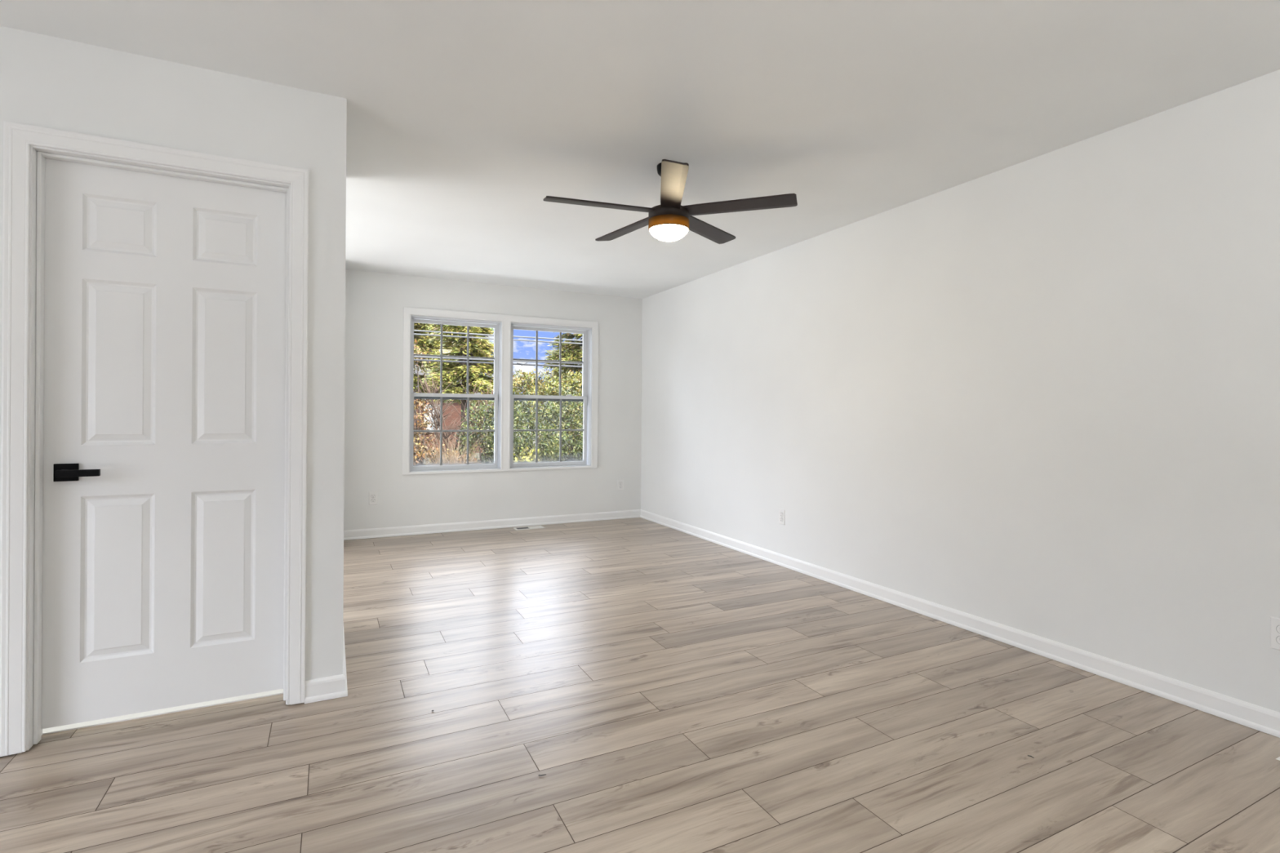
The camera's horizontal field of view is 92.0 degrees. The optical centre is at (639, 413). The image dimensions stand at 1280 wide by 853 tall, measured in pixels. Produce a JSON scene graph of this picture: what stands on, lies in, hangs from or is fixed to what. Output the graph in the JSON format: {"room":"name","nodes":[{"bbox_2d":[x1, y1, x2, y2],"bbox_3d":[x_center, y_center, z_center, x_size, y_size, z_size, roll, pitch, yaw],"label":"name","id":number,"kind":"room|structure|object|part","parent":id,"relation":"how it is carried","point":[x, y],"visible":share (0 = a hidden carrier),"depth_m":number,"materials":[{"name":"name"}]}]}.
{"room":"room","nodes":[
{"label":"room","id":0,"kind":"room"},
{"bbox_2d":[0,25,346,754],"bbox_3d":[-2.731,-0.076,1.830,3.350,2.440,0.115,0,0,-27],"label":"wall","id":1,"kind":"structure","parent":0,"point":[48,82],"depth_m":2.40,"materials":[{"name":"paint"}]},
{"bbox_2d":[0,120,308,756],"bbox_3d":[-1.725,0.088,2.260,0.894,2.114,0.016,0,0,-27],"label":"door frame","id":2,"kind":"structure","parent":1,"relation":"attached to","point":[18,138],"depth_m":2.09,"materials":[{"name":"wood"}]},
{"bbox_2d":[26,145,290,751],"bbox_3d":[-1.755,0.114,2.319,0.794,2.066,0.115,0,0,-27],"label":"door","id":3,"kind":"structure","parent":1,"relation":"in","point":[159,295],"depth_m":2.31,"materials":[{"name":"wood"}]},
{"bbox_3d":[-1.964,0.210,2.163,0.117,0.024,0.016,0,0,-27],"label":"lever handle","id":4,"kind":"part","parent":3,"relation":"part of","materials":[{"name":"black metal"}]},
{"bbox_2d":[343,269,642,530],"bbox_3d":[-2.927,-0.079,5.526,6.504,2.440,0.160,0,0,-27],"label":"wall","id":5,"kind":"structure","parent":0,"point":[375,302],"depth_m":6.04,"materials":[{"name":"paint"}]},
{"bbox_2d":[368,491,377,504],"bbox_3d":[-2.449,0.780,5.675,0.071,0.116,0.008,0,0,-27],"label":"wall outlet","id":6,"kind":"object","parent":5,"relation":"attached to","point":[372,495],"visible":1,"depth_m":5.67,"materials":[{"name":"plastic"}]},
{"bbox_2d":[343,509,640,540],"bbox_3d":[-1.352,1.107,6.218,3.054,0.086,0.018,0,0,-27],"label":"baseboard","id":7,"kind":"structure","parent":5,"relation":"attached to","point":[348,535],"depth_m":6.12,"materials":[{"name":"wood"}]},
{"bbox_2d":[402,306,598,475],"bbox_3d":[-1.372,-0.204,6.292,1.967,1.571,0.180,0,0,-27],"label":"window","id":8,"kind":"structure","parent":5,"relation":"in","point":[497,326],"depth_m":6.17,"materials":[{"name":"plastic"}]},
{"bbox_3d":[-1.832,-0.535,6.122,0.847,0.748,0.030,0,0,-27],"label":"sash","id":9,"kind":"part","parent":8,"relation":"part of","materials":[{"name":"plastic"}]},
{"bbox_3d":[-1.824,0.179,6.088,0.843,0.748,0.030,0,0,-27],"label":"sash","id":10,"kind":"part","parent":8,"relation":"part of","materials":[{"name":"plastic"}]},
{"bbox_3d":[-1.821,0.174,6.090,0.781,0.676,0.004,0,0,-27],"label":"pane","id":11,"kind":"part","parent":8,"relation":"part of","materials":[{"name":"clear glass"}]},
{"bbox_2d":[510,322,591,468],"bbox_3d":[-0.953,-0.176,6.512,0.888,1.485,0.160,0,0,-27],"label":"window","id":12,"kind":"structure","parent":5,"relation":"in","point":[586,397],"depth_m":6.58,"materials":[{"name":"plastic"}]},
{"bbox_3d":[-0.960,0.185,6.520,0.841,0.748,0.030,0,0,-27],"label":"sash","id":13,"kind":"part","parent":12,"relation":"part of","materials":[{"name":"plastic"}]},
{"bbox_3d":[-0.968,-0.529,6.554,0.845,0.748,0.030,0,0,-27],"label":"sash","id":14,"kind":"part","parent":12,"relation":"part of","materials":[{"name":"plastic"}]},
{"bbox_2d":[617,480,623,490],"bbox_3d":[-0.211,0.788,6.793,0.071,0.116,0.008,0,0,-27],"label":"wall outlet","id":15,"kind":"object","parent":5,"relation":"attached to","point":[620,482],"visible":1,"depth_m":6.79,"materials":[{"name":"plastic"}]},
{"bbox_2d":[0,517,1279,852],"bbox_3d":[-0.819,1.215,1.402,6.604,0.125,9.432,0,0,-27],"label":"floor","id":16,"kind":"structure","parent":0,"point":[672,691],"depth_m":2.20,"materials":[{"name":"beige wood"}]},
{"bbox_2d":[513,525,544,530],"bbox_3d":[-1.113,1.150,6.210,0.295,0.005,0.127,0,0,-27],"label":"floor vent","id":17,"kind":"object","parent":16,"relation":"in","point":[535,526],"visible":1,"depth_m":6.21,"materials":[{"name":"metal"}]},
{"bbox_2d":[0,0,1279,298],"bbox_3d":[-0.800,-1.342,1.401,6.604,0.120,9.432,0,0,-27],"label":"ceiling","id":18,"kind":"structure","parent":0,"point":[463,116],"depth_m":2.45,"materials":[{"name":"paint"}]},
{"bbox_2d":[543,159,797,244],"bbox_3d":[0.117,-1.084,3.205,1.233,0.385,1.235,0,0,-27],"label":"ceiling fan","id":19,"kind":"object","parent":18,"relation":"hanging from","point":[669,220],"visible":1,"depth_m":3.10,"materials":[{"name":"black metal"}]},
{"bbox_3d":[-0.197,-1.041,3.085,0.557,0.027,0.114,0,0,-18],"label":"fan blade","id":20,"kind":"part","parent":19,"relation":"part of","materials":[{"name":"black wood"}]},
{"bbox_3d":[-0.062,-1.040,3.491,0.114,0.027,0.557,0,0,-36],"label":"fan blade","id":21,"kind":"part","parent":19,"relation":"part of","materials":[{"name":"black wood"}]},
{"bbox_2d":[648,224,688,241],"bbox_3d":[0.149,-0.923,3.195,0.203,0.063,0.203,0,0,-27],"label":"diffuser","id":22,"kind":"object","parent":19,"relation":"attached to","point":[666,233],"depth_m":3.14,"materials":[{"name":"beige glass"}]},
{"bbox_3d":[0.147,-1.038,2.832,0.114,0.027,0.557,0,0,0],"label":"fan blade","id":23,"kind":"part","parent":19,"relation":"part of","materials":[{"name":"beige wood"}]},
{"bbox_3d":[0.365,-1.037,3.488,0.114,0.027,0.557,0,0,36],"label":"fan blade","id":24,"kind":"part","parent":19,"relation":"part of","materials":[{"name":"black wood"}]},
{"bbox_3d":[0.494,-1.036,3.081,0.557,0.027,0.114,0,0,18],"label":"fan blade","id":25,"kind":"part","parent":19,"relation":"part of","materials":[{"name":"black wood"}]},
{"bbox_2d":[640,69,1279,712],"bbox_3d":[2.108,-0.043,2.860,0.120,2.440,9.432,0,0,-27],"label":"wall","id":26,"kind":"structure","parent":0,"point":[1040,395],"depth_m":3.04,"materials":[{"name":"paint"}]},
{"bbox_2d":[778,508,785,524],"bbox_3d":[1.087,0.795,4.749,0.008,0.116,0.071,0,0,-27],"label":"wall outlet","id":27,"kind":"object","parent":26,"relation":"attached to","point":[781,512],"visible":1,"depth_m":4.74,"materials":[{"name":"plastic"}]},
{"bbox_2d":[640,509,1279,737],"bbox_3d":[2.052,1.133,2.803,0.018,0.086,9.172,0,0,-27],"label":"baseboard","id":28,"kind":"structure","parent":26,"relation":"attached to","point":[1250,715],"depth_m":3.02,"materials":[{"name":"wood"}]},
{"bbox_2d":[1270,616,1279,650],"bbox_3d":[2.338,0.807,2.247,0.008,0.116,0.071,0,0,-27],"label":"wall outlet","id":29,"kind":"object","parent":26,"relation":"attached to","point":[1274,622],"visible":1,"depth_m":2.27,"materials":[{"name":"plastic"}]},
{"bbox_2d":[1275,625,1279,633],"bbox_3d":[2.336,0.788,2.246,0.003,0.029,0.038,0,0,-27],"label":"receptacle","id":30,"kind":"object","parent":29,"relation":"attached to","point":[1277,627],"depth_m":2.26,"materials":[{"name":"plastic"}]},
{"bbox_2d":[1275,635,1279,644],"bbox_3d":[2.336,0.827,2.246,0.001,0.029,0.037,0,0,-27],"label":"receptacle","id":31,"kind":"object","parent":29,"relation":"attached to","point":[1277,637],"depth_m":2.26,"materials":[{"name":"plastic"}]},
{"bbox_3d":[-2.038,-0.072,4.061,0.115,2.440,3.256,0,0,-27],"label":"wall","id":32,"kind":"structure","parent":0,"visible":0},
{"bbox_2d":[304,621,347,703],"bbox_3d":[-1.477,1.108,2.918,0.156,0.086,0.967,0,0,-27],"label":"baseboard","id":33,"kind":"structure","parent":32,"relation":"attached to","point":[331,687],"depth_m":2.50,"materials":[{"name":"wood"}]},
{"label":"outside","id":34,"kind":"structure","parent":0,"visible":0},
{"bbox_2d":[423,425,575,466],"bbox_3d":[-12.603,1.755,41.966,75.000,0.200,73.668,0,0,-27],"label":"ground","id":35,"kind":"structure","parent":34,"point":[534,442],"depth_m":24.32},
{"bbox_2d":[413,339,439,466],"bbox_3d":[-4.237,0.157,11.735,0.803,3.156,0.877,0,0,-27],"label":"tree","id":36,"kind":"object","parent":35,"relation":"on","point":[417,437],"visible":0.44,"depth_m":11.71,"materials":[{"name":"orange plant"}]},
{"bbox_3d":[-4.266,0.292,11.762,0.309,2.885,0.264,0,0,-27],"label":"stem","id":37,"kind":"part","parent":36,"relation":"part of","materials":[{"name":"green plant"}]},
{"bbox_2d":[413,324,448,349],"bbox_3d":[-12.623,-4.140,36.114,5.977,11.595,5.768,0,0,39],"label":"conifer tree","id":38,"kind":"object","parent":35,"relation":"on","point":[444,326],"visible":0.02,"depth_m":35.18,"materials":[{"name":"green plant"}]},
{"bbox_2d":[413,322,471,402],"bbox_3d":[-6.899,-1.820,18.219,4.417,7.053,4.128,0,0,-27],"label":"conifer tree","id":39,"kind":"object","parent":35,"relation":"on","point":[423,342],"visible":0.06,"depth_m":18.04,"materials":[{"name":"green plant"}]},
{"bbox_2d":[413,441,481,466],"bbox_3d":[-3.436,1.110,10.706,1.456,1.281,1.006,0,0,-27],"label":"shrub","id":40,"kind":"object","parent":35,"relation":"on","point":[432,456],"visible":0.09,"depth_m":10.59,"materials":[{"name":"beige plant"}]},
{"bbox_2d":[413,364,483,453],"bbox_3d":[-10.636,-0.585,28.221,6.000,4.520,7.000,0,0,-27],"label":"brick house","id":41,"kind":"structure","parent":35,"relation":"on","point":[455,415],"depth_m":26.15,"materials":[{"name":"red brick"}]},
{"bbox_2d":[425,405,432,430],"bbox_3d":[-8.796,0.214,25.770,0.310,1.050,0.025,0,0,-27],"label":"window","id":42,"kind":"structure","parent":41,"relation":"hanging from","point":[428,418],"depth_m":25.76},
{"bbox_2d":[434,404,439,432],"bbox_3d":[-8.490,0.211,25.909,0.220,1.200,0.060,0,0,-27],"label":"shutter","id":43,"kind":"object","parent":41,"relation":"hanging from","point":[438,405],"depth_m":25.89,"materials":[{"name":"white"}]},
{"bbox_2d":[417,432,490,465],"bbox_3d":[-2.887,1.000,9.491,1.344,1.478,1.302,0,0,-27],"label":"dry grass","id":44,"kind":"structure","parent":35,"relation":"on","point":[453,460],"depth_m":9.45,"materials":[{"name":"plant"}]},
{"bbox_2d":[421,324,493,459],"bbox_3d":[-4.279,-0.749,15.245,2.171,4.951,2.225,0,0,-27],"label":"conifer tree","id":45,"kind":"object","parent":35,"relation":"on","point":[449,369],"visible":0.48,"depth_m":14.91,"materials":[{"name":"green plant"}]},
{"bbox_2d":[416,372,514,462],"bbox_3d":[-3.590,0.458,12.726,2.030,2.584,0.962,0,0,-27],"label":"bare shrub","id":46,"kind":"object","parent":35,"relation":"on","point":[445,436],"visible":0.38,"depth_m":12.59,"materials":[{"name":"brown plant"}]},
{"bbox_2d":[436,325,493,426],"bbox_3d":[-6.735,-2.217,23.480,2.604,7.845,2.855,0,0,-27],"label":"conifer tree","id":47,"kind":"object","parent":35,"relation":"on","point":[489,341],"visible":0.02,"depth_m":23.26,"materials":[{"name":"green plant"}]},
{"bbox_2d":[451,386,532,463],"bbox_3d":[-2.782,0.611,11.906,1.625,2.274,1.134,0,0,-27],"label":"leafy shrub","id":48,"kind":"object","parent":35,"relation":"on","point":[486,453],"visible":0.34,"depth_m":11.67,"materials":[{"name":"green plant"}]},
{"bbox_3d":[-2.766,0.885,11.911,0.762,1.727,0.206,0,0,-35],"label":"stem","id":49,"kind":"part","parent":48,"relation":"part of","materials":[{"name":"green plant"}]},
{"bbox_2d":[513,440,542,462],"bbox_3d":[-1.779,1.084,9.907,0.724,1.343,0.656,0,0,-14],"label":"leafy shrub","id":50,"kind":"object","parent":35,"relation":"on","point":[517,459],"visible":0.23,"depth_m":9.83,"materials":[{"name":"green plant"}]},
{"bbox_2d":[493,392,572,462],"bbox_3d":[-1.891,0.699,10.960,1.406,2.117,1.065,0,0,-27],"label":"leafy shrub","id":51,"kind":"object","parent":35,"relation":"on","point":[553,451],"visible":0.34,"depth_m":10.87,"materials":[{"name":"green plant"}]},
{"bbox_3d":[-1.823,1.055,10.984,0.426,1.406,0.239,0,0,-37],"label":"stem","id":52,"kind":"part","parent":51,"relation":"part of","materials":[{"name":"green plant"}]},
{"bbox_2d":[512,368,580,444],"bbox_3d":[-3.210,-0.014,22.527,4.388,3.524,2.254,0,0,-27],"label":"autumn tree","id":53,"kind":"object","parent":35,"relation":"on","point":[548,371],"visible":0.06,"depth_m":21.93,"materials":[{"name":"green plant"}]},
{"bbox_2d":[512,369,583,458],"bbox_3d":[-1.587,0.372,14.399,3.709,2.783,1.326,0,0,-27],"label":"shrub","id":54,"kind":"object","parent":35,"relation":"on","point":[527,379],"visible":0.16,"depth_m":14.07,"materials":[{"name":"green plant"}]},
{"bbox_3d":[-1.803,0.647,14.312,1.940,2.229,0.325,0,0,-27],"label":"stem","id":55,"kind":"part","parent":54,"relation":"part of","materials":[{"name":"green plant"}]},
{"bbox_2d":[534,382,583,462],"bbox_3d":[-1.487,0.557,12.787,1.460,2.398,1.115,0,0,-27],"label":"leafy shrub","id":56,"kind":"object","parent":35,"relation":"on","point":[571,454],"visible":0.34,"depth_m":12.60,"materials":[{"name":"green plant"}]},
{"bbox_3d":[-1.562,1.010,12.751,0.419,1.491,0.220,0,0,-4],"label":"stem","id":57,"kind":"part","parent":56,"relation":"part of","materials":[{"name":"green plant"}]},
{"bbox_2d":[537,333,582,457],"bbox_3d":[-1.446,-1.344,17.413,2.962,6.177,3.110,0,0,39],"label":"conifer tree","id":58,"kind":"object","parent":35,"relation":"on","point":[575,353],"visible":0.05,"depth_m":16.92,"materials":[{"name":"green plant"}]},
{"bbox_2d":[573,421,582,461],"bbox_3d":[-0.700,0.667,11.653,1.246,2.194,1.094,0,0,-3],"label":"leafy shrub","id":59,"kind":"object","parent":35,"relation":"on","point":[581,442],"visible":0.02,"depth_m":11.49,"materials":[{"name":"green plant"}]},
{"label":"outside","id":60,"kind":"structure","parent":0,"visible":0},
{"bbox_2d":[413,329,582,341],"bbox_3d":[-1.734,-1.282,10.196,14.000,0.104,0.022,0,0,-27],"label":"power line","id":61,"kind":"object","parent":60,"point":[414,330],"visible":0.23,"depth_m":9.83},
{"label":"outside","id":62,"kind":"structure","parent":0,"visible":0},
{"bbox_2d":[413,333,582,344],"bbox_3d":[-1.734,-1.227,10.196,14.000,0.104,0.022,0,0,-27],"label":"power line","id":63,"kind":"object","parent":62,"point":[414,333],"visible":0.16,"depth_m":9.83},
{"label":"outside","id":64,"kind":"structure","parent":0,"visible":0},
{"bbox_2d":[413,355,582,364],"bbox_3d":[-1.736,-0.887,10.196,14.000,0.108,0.026,0,0,-27],"label":"power line","id":65,"kind":"object","parent":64,"point":[414,356],"visible":0.16,"depth_m":9.78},
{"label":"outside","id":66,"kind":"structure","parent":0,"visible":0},
{"bbox_2d":[413,359,582,368],"bbox_3d":[-1.732,-0.833,10.186,14.000,0.118,0.050,0,0,-27],"label":"power line","id":67,"kind":"object","parent":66,"point":[424,360],"visible":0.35,"depth_m":9.88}
]}

